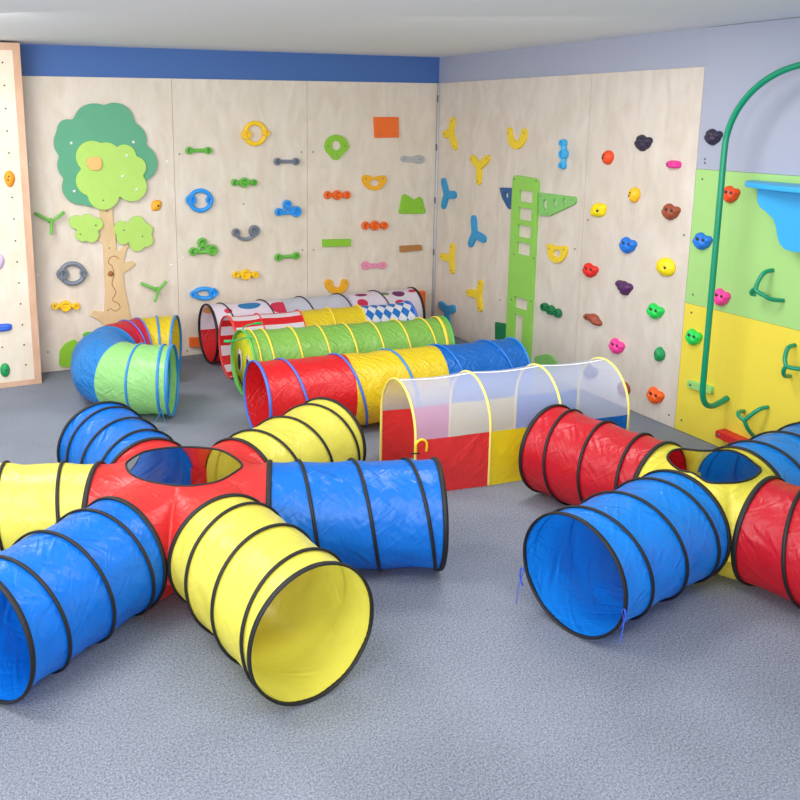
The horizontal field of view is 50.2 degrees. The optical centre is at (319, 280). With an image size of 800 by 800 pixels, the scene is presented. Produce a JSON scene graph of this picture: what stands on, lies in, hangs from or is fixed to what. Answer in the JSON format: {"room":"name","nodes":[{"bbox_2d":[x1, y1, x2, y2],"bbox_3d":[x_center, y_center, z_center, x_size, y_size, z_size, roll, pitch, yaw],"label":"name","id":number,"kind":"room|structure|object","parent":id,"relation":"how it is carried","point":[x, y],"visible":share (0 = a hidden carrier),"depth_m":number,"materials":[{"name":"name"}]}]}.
{"room":"indoor children's playroom","nodes":[
{"label":"indoor children's playroom","id":0,"kind":"room"},
{"bbox_2d":[20,44,439,372],"bbox_3d":[-2.099,-0.543,6.734,7.018,2.575,0.123,-5,12,-24],"label":"wall","id":1,"kind":"structure","parent":0,"point":[181,99],"depth_m":7.25,"materials":[{"name":"beige wood"}]},
{"bbox_2d":[34,211,64,234],"bbox_3d":[-2.108,-0.453,6.625,0.229,0.182,0.102,-5,12,-24],"label":"climbing rung","id":2,"kind":"object","parent":1,"relation":"attached to","point":[50,220],"visible":1,"depth_m":6.60,"materials":[{"name":"green plastic"}]},
{"bbox_2d":[51,300,79,311],"bbox_3d":[-2.046,0.202,6.814,0.222,0.092,0.045,-5,12,-24],"label":"hold","id":3,"kind":"object","parent":1,"relation":"attached to","point":[65,306],"visible":1,"depth_m":6.80,"materials":[{"name":"plastic"}]},
{"bbox_2d":[59,339,76,366],"bbox_3d":[-1.976,0.598,6.938,0.317,0.250,0.020,-5,12,-24],"label":"bush","id":4,"kind":"object","parent":1,"relation":"attached to","point":[66,351],"visible":0.56,"depth_m":6.89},
{"bbox_2d":[56,261,87,285],"bbox_3d":[-1.987,-0.059,6.788,0.242,0.199,0.048,-5,12,-24],"label":"ring","id":5,"kind":"object","parent":1,"relation":"attached to","point":[62,273],"visible":1,"depth_m":6.77,"materials":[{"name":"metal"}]},
{"bbox_2d":[54,103,156,325],"bbox_3d":[-1.692,-0.332,6.860,0.802,2.176,0.068,-5,12,-24],"label":"tree","id":6,"kind":"object","parent":1,"relation":"attached to","point":[105,157],"visible":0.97,"depth_m":6.76,"materials":[{"name":"green wood"}]},
{"bbox_2d":[141,281,166,301],"bbox_3d":[-1.381,0.088,7.067,0.218,0.172,0.102,-5,12,-24],"label":"climbing rung","id":7,"kind":"object","parent":1,"relation":"attached to","point":[156,289],"visible":1,"depth_m":7.05,"materials":[{"name":"green plastic"}]},
{"bbox_2d":[151,200,161,210],"bbox_3d":[-1.346,-0.622,6.985,0.087,0.091,0.030,-5,12,-24],"label":"hold","id":8,"kind":"object","parent":1,"relation":"attached to","point":[156,204],"visible":1,"depth_m":6.98,"materials":[{"name":"orange plastic"}]},
{"bbox_2d":[189,337,199,346],"bbox_3d":[-1.077,0.530,7.335,0.113,0.096,0.030,-5,12,-24],"label":"hold","id":9,"kind":"object","parent":1,"relation":"attached to","point":[193,341],"visible":0.79,"depth_m":7.32,"materials":[{"name":"orange plastic"}]},
{"bbox_2d":[185,147,211,153],"bbox_3d":[-1.008,-1.085,7.042,0.226,0.065,0.045,-5,12,-24],"label":"hold","id":10,"kind":"object","parent":1,"relation":"attached to","point":[188,150],"visible":1,"depth_m":7.03,"materials":[{"name":"plastic"}]},
{"bbox_2d":[185,188,213,212],"bbox_3d":[-1.011,-0.675,7.119,0.241,0.204,0.048,-5,12,-24],"label":"ring","id":11,"kind":"object","parent":1,"relation":"attached to","point":[190,199],"visible":1,"depth_m":7.11,"materials":[{"name":"plastic"}]},
{"bbox_2d":[189,238,217,255],"bbox_3d":[-0.993,-0.290,7.205,0.252,0.161,0.045,-5,12,-24],"label":"hold","id":12,"kind":"object","parent":1,"relation":"attached to","point":[212,250],"visible":1,"depth_m":7.19,"materials":[{"name":"plastic"}]},
{"bbox_2d":[190,287,217,300],"bbox_3d":[-0.996,0.109,7.280,0.247,0.122,0.048,-5,12,-24],"label":"ring","id":13,"kind":"object","parent":1,"relation":"attached to","point":[213,292],"visible":1,"depth_m":7.27,"materials":[{"name":"plastic"}]},
{"bbox_2d":[231,177,256,187],"bbox_3d":[-0.649,-0.844,7.255,0.233,0.088,0.045,-5,12,-24],"label":"hold","id":14,"kind":"object","parent":1,"relation":"attached to","point":[243,182],"visible":1,"depth_m":7.24,"materials":[{"name":"plastic"}]},
{"bbox_2d":[232,269,258,279],"bbox_3d":[-0.650,-0.056,7.410,0.239,0.096,0.045,-5,12,-24],"label":"hold","id":15,"kind":"object","parent":1,"relation":"attached to","point":[245,274],"visible":1,"depth_m":7.40,"materials":[{"name":"plastic"}]},
{"bbox_2d":[232,225,259,240],"bbox_3d":[-0.642,-0.414,7.343,0.255,0.136,0.045,-5,12,-24],"label":"hold","id":16,"kind":"object","parent":1,"relation":"attached to","point":[254,230],"visible":1,"depth_m":7.34,"materials":[{"name":"plastic"}]},
{"bbox_2d":[241,121,269,145],"bbox_3d":[-0.550,-1.257,7.219,0.254,0.213,0.048,-5,12,-24],"label":"ring","id":17,"kind":"object","parent":1,"relation":"attached to","point":[246,134],"visible":1,"depth_m":7.20,"materials":[{"name":"plastic"}]},
{"bbox_2d":[274,252,299,260],"bbox_3d":[-0.292,-0.218,7.544,0.238,0.072,0.045,-5,12,-24],"label":"hold","id":18,"kind":"object","parent":1,"relation":"attached to","point":[278,257],"visible":1,"depth_m":7.54,"materials":[{"name":"plastic"}]},
{"bbox_2d":[274,158,299,164],"bbox_3d":[-0.290,-1.041,7.383,0.239,0.070,0.045,-5,12,-24],"label":"hold","id":19,"kind":"object","parent":1,"relation":"attached to","point":[277,161],"visible":1,"depth_m":7.37,"materials":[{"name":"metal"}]},
{"bbox_2d":[275,200,301,216],"bbox_3d":[-0.280,-0.637,7.466,0.252,0.157,0.045,-5,12,-24],"label":"hold","id":20,"kind":"object","parent":1,"relation":"attached to","point":[295,211],"visible":1,"depth_m":7.45,"materials":[{"name":"plastic"}]},
{"bbox_2d":[324,135,348,159],"bbox_3d":[0.150,-1.195,7.569,0.242,0.224,0.022,-5,12,-24],"label":"hold","id":21,"kind":"object","parent":1,"relation":"attached to","point":[344,145],"visible":1,"depth_m":7.56,"materials":[{"name":"plastic"}]},
{"bbox_2d":[324,279,348,292],"bbox_3d":[0.151,0.047,7.814,0.244,0.143,0.022,-5,12,-24],"label":"hold","id":22,"kind":"object","parent":1,"relation":"attached to","point":[328,283],"visible":0.96,"depth_m":7.81,"materials":[{"name":"plastic"}]},
{"bbox_2d":[322,239,350,246],"bbox_3d":[0.152,-0.349,7.731,0.280,0.077,0.030,-5,12,-24],"label":"hold","id":23,"kind":"object","parent":1,"relation":"attached to","point":[325,242],"visible":1,"depth_m":7.71,"materials":[{"name":"green plastic"}]},
{"bbox_2d":[324,190,350,199],"bbox_3d":[0.156,-0.775,7.641,0.263,0.089,0.045,-5,12,-24],"label":"hold","id":24,"kind":"object","parent":1,"relation":"attached to","point":[336,194],"visible":1,"depth_m":7.63,"materials":[{"name":"plastic"}]},
{"bbox_2d":[361,175,386,190],"bbox_3d":[0.497,-0.904,7.787,0.255,0.146,0.022,-5,12,-24],"label":"hold","id":25,"kind":"object","parent":1,"relation":"attached to","point":[366,179],"visible":1,"depth_m":7.78,"materials":[{"name":"plastic"}]},
{"bbox_2d":[361,261,386,269],"bbox_3d":[0.506,-0.148,7.939,0.266,0.083,0.022,-5,12,-24],"label":"hold","id":26,"kind":"object","parent":1,"relation":"attached to","point":[365,265],"visible":1,"depth_m":7.93,"materials":[{"name":"plastic"}]},
{"bbox_2d":[361,221,387,230],"bbox_3d":[0.508,-0.514,7.856,0.271,0.092,0.045,-5,12,-24],"label":"hold","id":27,"kind":"object","parent":1,"relation":"attached to","point":[374,225],"visible":1,"depth_m":7.84,"materials":[{"name":"plastic"}]},
{"bbox_2d":[373,117,398,137],"bbox_3d":[0.605,-1.404,7.739,0.262,0.186,0.022,-5,12,-24],"label":"hold","id":28,"kind":"object","parent":1,"relation":"attached to","point":[384,127],"visible":1,"depth_m":7.73,"materials":[{"name":"plastic"}]},
{"bbox_2d":[399,245,421,251],"bbox_3d":[0.866,-0.313,8.069,0.238,0.057,0.030,-5,12,-24],"label":"hold","id":29,"kind":"object","parent":1,"relation":"attached to","point":[405,248],"visible":1,"depth_m":8.05,"materials":[{"name":"orange plastic"}]},
{"bbox_2d":[398,194,425,213],"bbox_3d":[0.872,-0.727,7.995,0.290,0.192,0.022,-5,12,-24],"label":"hold","id":30,"kind":"object","parent":1,"relation":"attached to","point":[408,205],"visible":1,"depth_m":7.98,"materials":[{"name":"plastic"}]},
{"bbox_2d":[400,155,424,163],"bbox_3d":[0.867,-1.135,7.913,0.257,0.079,0.022,-5,12,-24],"label":"hold","id":31,"kind":"object","parent":1,"relation":"attached to","point":[418,159],"visible":1,"depth_m":7.91,"materials":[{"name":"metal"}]},
{"bbox_2d":[419,291,425,312],"bbox_3d":[0.940,0.258,8.215,0.188,0.345,0.030,-5,12,-24],"label":"hold","id":32,"kind":"object","parent":1,"relation":"attached to","point":[423,293],"visible":0.24,"depth_m":8.21,"materials":[{"name":"orange plastic"}]},
{"bbox_2d":[0,336,799,799],"bbox_3d":[-0.339,1.512,3.202,7.030,0.100,8.430,-5,12,-24],"label":"floor","id":33,"kind":"structure","parent":0,"point":[458,689],"depth_m":3.02,"materials":[{"name":"grey carpet"}]},
{"bbox_2d":[0,42,41,387],"bbox_3d":[-2.799,-0.426,6.177,1.300,2.560,0.200,-5,12,-24],"label":"board","id":34,"kind":"object","parent":33,"relation":"on","point":[19,346],"visible":1,"depth_m":6.34,"materials":[{"name":"brown wood"}]},
{"bbox_2d":[0,254,3,268],"bbox_3d":[-2.388,-0.145,6.301,0.079,0.118,0.030,-5,12,-24],"label":"hold","id":35,"kind":"object","parent":34,"relation":"attached to","point":[1,255],"visible":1,"depth_m":6.30,"materials":[{"name":"plastic"}]},
{"bbox_2d":[0,363,9,376],"bbox_3d":[-2.400,0.682,6.457,0.071,0.110,0.030,-5,12,-24],"label":"hold","id":36,"kind":"object","parent":34,"relation":"attached to","point":[4,369],"visible":1,"depth_m":6.45,"materials":[{"name":"green plastic"}]},
{"bbox_2d":[0,323,11,331],"bbox_3d":[-2.395,0.355,6.396,0.135,0.063,0.030,-5,12,-24],"label":"hold","id":37,"kind":"object","parent":34,"relation":"attached to","point":[3,327],"visible":1,"depth_m":6.39,"materials":[{"name":"blue plastic"}]},
{"bbox_2d":[4,171,14,186],"bbox_3d":[-2.283,-0.750,6.231,0.076,0.123,0.030,-5,12,-24],"label":"hold","id":38,"kind":"object","parent":34,"relation":"attached to","point":[9,178],"visible":1,"depth_m":6.22,"materials":[{"name":"orange plastic"}]},
{"bbox_2d":[71,315,181,430],"bbox_3d":[-1.419,0.606,6.241,0.822,0.497,1.422,0,11,0],"label":"tunnel","id":39,"kind":"object","parent":33,"relation":"on","point":[135,363],"visible":0.95,"depth_m":5.79,"materials":[{"name":"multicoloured fabric"}]},
{"bbox_2d":[0,397,448,705],"bbox_3d":[-0.638,1.063,3.864,2.380,0.526,2.089,0,11,0],"label":"tunnel","id":40,"kind":"object","parent":33,"relation":"on","point":[263,531],"visible":1,"depth_m":3.40,"materials":[{"name":"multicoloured fabric"}]},
{"bbox_2d":[198,287,425,362],"bbox_3d":[-0.052,0.373,7.431,1.965,0.506,0.467,-4,12,-21],"label":"tunnel","id":41,"kind":"object","parent":33,"relation":"on","point":[210,316],"visible":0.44,"depth_m":7.29,"materials":[{"name":"white fabric"}]},
{"bbox_2d":[218,300,417,378],"bbox_3d":[0.002,0.468,6.943,1.609,0.506,0.437,-4,12,-20],"label":"tunnel","id":42,"kind":"object","parent":33,"relation":"on","point":[405,310],"visible":0.36,"depth_m":6.84,"materials":[{"name":"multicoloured fabric"}]},
{"bbox_2d":[224,316,454,394],"bbox_3d":[0.136,0.556,6.434,1.743,0.532,0.457,-3,12,-15],"label":"tunnel","id":43,"kind":"object","parent":33,"relation":"on","point":[288,342],"visible":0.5,"depth_m":6.29,"materials":[{"name":"green fabric"}]},
{"bbox_2d":[243,337,532,428],"bbox_3d":[0.469,0.706,5.731,1.911,0.506,0.506,-4,12,-18],"label":"tunnel","id":44,"kind":"object","parent":33,"relation":"on","point":[357,381],"visible":0.69,"depth_m":5.57,"materials":[{"name":"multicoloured fabric"}]},
{"bbox_2d":[379,357,629,490],"bbox_3d":[1.079,0.803,4.999,1.395,0.593,0.527,-3,12,-17],"label":"tunnel","id":45,"kind":"object","parent":33,"relation":"on","point":[475,443],"visible":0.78,"depth_m":5.07,"materials":[{"name":"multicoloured fabric"}]},
{"bbox_2d":[516,404,799,642],"bbox_3d":[1.815,1.066,3.906,1.834,0.502,1.719,2,11,8],"label":"tunnel","id":46,"kind":"object","parent":33,"relation":"on","point":[645,518],"visible":1,"depth_m":3.61,"materials":[{"name":"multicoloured fabric"}]},
{"bbox_2d":[0,0,799,56],"bbox_3d":[-0.339,-1.113,2.688,7.030,0.100,8.430,-5,12,-24],"label":"ceiling","id":47,"kind":"structure","parent":0,"point":[412,28],"depth_m":4.85,"materials":[{"name":"paint"}]},
{"bbox_2d":[434,17,799,446],"bbox_3d":[2.890,-0.081,4.378,0.123,2.575,8.418,-5,12,-24],"label":"wall","id":48,"kind":"structure","parent":0,"point":[671,88],"depth_m":5.77,"materials":[{"name":"brown wood"}]},
{"bbox_2d":[431,83,439,316],"bbox_3d":[1.104,-0.691,8.102,0.016,2.340,0.035,-5,12,-24],"label":"trim","id":49,"kind":"structure","parent":48,"relation":"attached to","point":[438,84],"depth_m":8.07,"materials":[{"name":"metal"}]},
{"bbox_2d":[438,301,455,321],"bbox_3d":[1.206,0.317,8.060,0.024,0.225,0.283,-5,12,-24],"label":"hold","id":50,"kind":"object","parent":48,"relation":"attached to","point":[447,310],"visible":0.86,"depth_m":8.04,"materials":[{"name":"plastic"}]},
{"bbox_2d":[440,243,455,273],"bbox_3d":[1.198,-0.225,7.973,0.024,0.290,0.240,-5,12,-24],"label":"hold","id":51,"kind":"object","parent":48,"relation":"attached to","point":[450,257],"visible":1,"depth_m":7.90,"materials":[{"name":"plastic"}]},
{"bbox_2d":[441,178,456,208],"bbox_3d":[1.194,-0.805,7.866,0.024,0.290,0.248,-5,12,-24],"label":"hold","id":52,"kind":"object","parent":48,"relation":"attached to","point":[447,194],"visible":1,"depth_m":7.90,"materials":[{"name":"plastic"}]},
{"bbox_2d":[443,117,457,149],"bbox_3d":[1.194,-1.351,7.761,0.024,0.296,0.229,-5,12,-24],"label":"hold","id":53,"kind":"object","parent":48,"relation":"attached to","point":[449,133],"visible":1,"depth_m":7.72,"materials":[{"name":"plastic"}]},
{"bbox_2d":[466,280,483,311],"bbox_3d":[1.388,0.115,7.612,0.024,0.287,0.249,-5,12,-24],"label":"hold","id":54,"kind":"object","parent":48,"relation":"attached to","point":[477,293],"visible":1,"depth_m":7.54,"materials":[{"name":"plastic"}]},
{"bbox_2d":[468,215,486,246],"bbox_3d":[1.392,-0.430,7.496,0.024,0.293,0.262,-5,12,-24],"label":"hold","id":55,"kind":"object","parent":48,"relation":"attached to","point":[475,235],"visible":1,"depth_m":7.51,"materials":[{"name":"plastic"}]},
{"bbox_2d":[470,155,490,184],"bbox_3d":[1.392,-0.970,7.391,0.024,0.264,0.284,-5,12,-24],"label":"hold","id":56,"kind":"object","parent":48,"relation":"attached to","point":[479,165],"visible":1,"depth_m":7.38,"materials":[{"name":"plastic"}]},
{"bbox_2d":[495,322,505,339],"bbox_3d":[1.560,0.435,7.291,0.022,0.167,0.170,-5,12,-24],"label":"wooden block","id":57,"kind":"object","parent":48,"relation":"attached to","point":[500,328],"visible":0.85,"depth_m":7.29,"materials":[{"name":"wood"}]},
{"bbox_2d":[500,187,511,208],"bbox_3d":[1.558,-0.694,7.074,0.022,0.176,0.184,-5,12,-24],"label":"wedge","id":58,"kind":"object","parent":48,"relation":"attached to","point":[504,191],"visible":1,"depth_m":7.05,"materials":[{"name":"plastic"}]},
{"bbox_2d":[507,128,527,148],"bbox_3d":[1.599,-1.159,6.891,0.022,0.174,0.252,-5,12,-24],"label":"hold","id":59,"kind":"object","parent":48,"relation":"attached to","point":[515,144],"visible":1,"depth_m":6.87,"materials":[{"name":"plastic"}]},
{"bbox_2d":[506,175,539,361],"bbox_3d":[1.659,-0.075,6.962,0.027,1.563,0.330,-5,12,-24],"label":"board","id":60,"kind":"object","parent":48,"relation":"attached to","point":[522,268],"visible":0.84,"depth_m":6.93,"materials":[{"name":"plastic"}]},
{"bbox_2d":[535,354,557,371],"bbox_3d":[1.808,0.668,6.782,0.022,0.182,0.263,-5,12,-24],"label":"hold","id":61,"kind":"object","parent":48,"relation":"attached to","point":[545,359],"visible":0.97,"depth_m":6.75,"materials":[{"name":"plastic"}]},
{"bbox_2d":[540,303,561,317],"bbox_3d":[1.816,0.229,6.653,0.049,0.085,0.226,-5,12,-24],"label":"hold","id":62,"kind":"object","parent":48,"relation":"attached to","point":[550,309],"visible":1,"depth_m":6.63,"materials":[{"name":"plastic"}]},
{"bbox_2d":[546,244,568,262],"bbox_3d":[1.833,-0.211,6.553,0.022,0.147,0.236,-5,12,-24],"label":"hold","id":63,"kind":"object","parent":48,"relation":"attached to","point":[551,249],"visible":1,"depth_m":6.54,"materials":[{"name":"plastic"}]},
{"bbox_2d":[538,193,577,215],"bbox_3d":[1.821,-0.573,6.509,0.022,0.180,0.425,-5,12,-24],"label":"board","id":64,"kind":"object","parent":48,"relation":"attached to","point":[563,202],"visible":1,"depth_m":6.53,"materials":[{"name":"plastic"}]},
{"bbox_2d":[558,139,568,168],"bbox_3d":[1.834,-0.954,6.379,0.047,0.224,0.079,-5,12,-24],"label":"hold","id":65,"kind":"object","parent":48,"relation":"attached to","point":[563,153],"visible":1,"depth_m":6.37,"materials":[{"name":"plastic"}]},
{"bbox_2d":[582,364,597,378],"bbox_3d":[2.001,0.678,6.316,0.050,0.112,0.154,-5,12,-24],"label":"hold","id":66,"kind":"object","parent":48,"relation":"attached to","point":[590,372],"visible":0.78,"depth_m":6.29,"materials":[{"name":"purple plastic"}]},
{"bbox_2d":[582,263,598,277],"bbox_3d":[1.976,-0.075,6.225,0.050,0.109,0.153,-5,12,-24],"label":"hold","id":67,"kind":"object","parent":48,"relation":"attached to","point":[589,270],"visible":1,"depth_m":6.20,"materials":[{"name":"red plastic"}]},
{"bbox_2d":[583,313,601,325],"bbox_3d":[1.999,0.282,6.246,0.048,0.082,0.188,-5,12,-24],"label":"hold","id":68,"kind":"object","parent":48,"relation":"attached to","point":[594,319],"visible":1,"depth_m":6.21,"materials":[{"name":"plastic"}]},
{"bbox_2d":[590,203,606,216],"bbox_3d":[1.994,-0.510,6.099,0.050,0.103,0.150,-5,12,-24],"label":"hold","id":69,"kind":"object","parent":48,"relation":"attached to","point":[597,209],"visible":1,"depth_m":6.07,"materials":[{"name":"yellow plastic"}]},
{"bbox_2d":[602,150,613,164],"bbox_3d":[2.018,-0.871,5.974,0.050,0.102,0.102,-5,12,-24],"label":"hold","id":70,"kind":"object","parent":48,"relation":"attached to","point":[607,156],"visible":1,"depth_m":5.95,"materials":[{"name":"plastic"}]},
{"bbox_2d":[608,338,624,353],"bbox_3d":[2.106,0.470,6.040,0.050,0.114,0.142,-5,12,-24],"label":"hold","id":71,"kind":"object","parent":48,"relation":"attached to","point":[616,347],"visible":1,"depth_m":6.02,"materials":[{"name":"pink plastic"}]},
{"bbox_2d":[617,382,629,395],"bbox_3d":[2.145,0.769,6.011,0.050,0.106,0.107,-5,12,-24],"label":"hold","id":72,"kind":"object","parent":48,"relation":"attached to","point":[620,387],"visible":0.8,"depth_m":5.99,"materials":[{"name":"red plastic"}]},
{"bbox_2d":[615,280,632,294],"bbox_3d":[2.118,0.051,5.933,0.049,0.101,0.157,-5,12,-24],"label":"hold","id":73,"kind":"object","parent":48,"relation":"attached to","point":[624,288],"visible":1,"depth_m":5.91,"materials":[{"name":"purple plastic"}]},
{"bbox_2d":[619,237,636,253],"bbox_3d":[2.121,-0.244,5.866,0.050,0.116,0.154,-5,12,-24],"label":"hold","id":74,"kind":"object","parent":48,"relation":"attached to","point":[626,245],"visible":1,"depth_m":5.85,"materials":[{"name":"blue plastic"}]},
{"bbox_2d":[628,187,640,202],"bbox_3d":[2.132,-0.586,5.775,0.050,0.106,0.095,-5,12,-24],"label":"hold","id":75,"kind":"object","parent":48,"relation":"attached to","point":[634,194],"visible":1,"depth_m":5.75,"materials":[{"name":"yellow plastic"}]},
{"bbox_2d":[634,135,652,150],"bbox_3d":[2.152,-0.922,5.665,0.050,0.110,0.147,-5,12,-24],"label":"hold","id":76,"kind":"object","parent":48,"relation":"attached to","point":[642,143],"visible":1,"depth_m":5.64,"materials":[{"name":"plastic"}]},
{"bbox_2d":[646,387,664,403],"bbox_3d":[2.264,0.783,5.747,0.050,0.115,0.143,-5,12,-24],"label":"hold","id":77,"kind":"object","parent":48,"relation":"attached to","point":[654,395],"visible":1,"depth_m":5.73,"materials":[{"name":"orange plastic"}]},
{"bbox_2d":[646,303,664,318],"bbox_3d":[2.240,0.207,5.686,0.051,0.106,0.142,-5,12,-24],"label":"hold","id":78,"kind":"object","parent":48,"relation":"attached to","point":[654,311],"visible":1,"depth_m":5.67,"materials":[{"name":"green plastic"}]},
{"bbox_2d":[654,347,664,361],"bbox_3d":[2.268,0.493,5.682,0.049,0.103,0.081,-5,12,-24],"label":"hold","id":79,"kind":"object","parent":48,"relation":"attached to","point":[659,353],"visible":1,"depth_m":5.66,"materials":[{"name":"green plastic"}]},
{"bbox_2d":[656,257,675,275],"bbox_3d":[2.263,-0.091,5.578,0.050,0.125,0.158,-5,12,-24],"label":"hold","id":80,"kind":"object","parent":48,"relation":"attached to","point":[665,266],"visible":1,"depth_m":5.55,"materials":[{"name":"yellow plastic"}]},
{"bbox_2d":[661,203,680,219],"bbox_3d":[2.267,-0.447,5.499,0.050,0.108,0.144,-5,12,-24],"label":"hold","id":81,"kind":"object","parent":48,"relation":"attached to","point":[669,211],"visible":1,"depth_m":5.48,"materials":[{"name":"brown plastic"}]},
{"bbox_2d":[666,160,681,167],"bbox_3d":[2.264,-0.749,5.447,0.050,0.051,0.109,-5,12,-24],"label":"hold","id":82,"kind":"object","parent":48,"relation":"attached to","point":[672,163],"visible":1,"depth_m":5.42,"materials":[{"name":"pink plastic"}]},
{"bbox_2d":[685,329,702,345],"bbox_3d":[2.378,0.363,5.410,0.050,0.108,0.121,-5,12,-24],"label":"hold","id":83,"kind":"object","parent":48,"relation":"attached to","point":[692,337],"visible":1,"depth_m":5.39,"materials":[{"name":"green plastic"}]},
{"bbox_2d":[687,380,713,393],"bbox_3d":[2.420,0.675,5.395,0.033,0.058,0.188,-5,12,-24],"label":"hold","id":84,"kind":"object","parent":48,"relation":"attached to","point":[692,384],"visible":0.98,"depth_m":5.40,"materials":[{"name":"plastic"}]},
{"bbox_2d":[692,232,712,249],"bbox_3d":[2.378,-0.245,5.290,0.050,0.110,0.139,-5,12,-24],"label":"hold","id":85,"kind":"object","parent":48,"relation":"attached to","point":[701,241],"visible":1,"depth_m":5.27,"materials":[{"name":"blue plastic"}]},
{"bbox_2d":[704,129,722,144],"bbox_3d":[2.383,-0.876,5.155,0.050,0.100,0.122,-5,12,-24],"label":"hold","id":86,"kind":"object","parent":48,"relation":"attached to","point":[712,137],"visible":1,"depth_m":5.14,"materials":[{"name":"plastic"}]},
{"bbox_2d":[714,288,730,305],"bbox_3d":[2.451,0.103,5.195,0.050,0.109,0.119,-5,12,-24],"label":"hold","id":87,"kind":"object","parent":48,"relation":"attached to","point":[721,297],"visible":0.88,"depth_m":5.17,"materials":[{"name":"pink plastic"}]},
{"bbox_2d":[715,428,747,444],"bbox_3d":[2.533,0.969,5.151,0.073,0.059,0.258,-5,12,-24],"label":"hold","id":88,"kind":"object","parent":48,"relation":"attached to","point":[728,436],"visible":0.64,"depth_m":5.18,"materials":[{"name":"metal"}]},
{"bbox_2d":[723,186,740,202],"bbox_3d":[2.451,-0.517,5.074,0.050,0.105,0.117,-5,12,-24],"label":"hold","id":89,"kind":"object","parent":48,"relation":"attached to","point":[731,194],"visible":0.92,"depth_m":5.05,"materials":[{"name":"plastic"}]},
{"bbox_2d":[700,62,799,408],"bbox_3d":[2.634,-0.125,4.505,0.257,2.045,1.134,-5,12,-24],"label":"pole","id":90,"kind":"object","parent":48,"relation":"attached to","point":[725,141],"visible":1,"depth_m":4.92,"materials":[{"name":"green paint"}]},
{"bbox_2d":[736,405,768,436],"bbox_3d":[2.551,0.839,5.044,0.122,0.244,0.178,-5,12,-24],"label":"climbing rung","id":91,"kind":"object","parent":48,"relation":"attached to","point":[738,413],"visible":0.91,"depth_m":5.00,"materials":[{"name":"green paint"}]},
{"bbox_2d":[749,268,784,302],"bbox_3d":[2.568,0.023,4.855,0.169,0.186,0.106,2,11,11],"label":"climbing rung","id":92,"kind":"object","parent":48,"relation":"attached to","point":[753,291],"visible":1,"depth_m":4.86,"materials":[{"name":"green paint"}]},
{"bbox_2d":[745,180,799,251],"bbox_3d":[2.618,-0.318,4.501,0.241,0.361,0.961,-5,12,-24],"label":"wall shelf","id":93,"kind":"object","parent":48,"relation":"attached to","point":[780,200],"visible":1,"depth_m":4.66,"materials":[{"name":"blue plastic"}]},
{"bbox_2d":[781,343,799,377],"bbox_3d":[2.655,0.466,4.732,0.118,0.209,0.148,-5,12,-24],"label":"climbing rung","id":94,"kind":"object","parent":48,"relation":"attached to","point":[786,366],"visible":1,"depth_m":4.75,"materials":[{"name":"green paint"}]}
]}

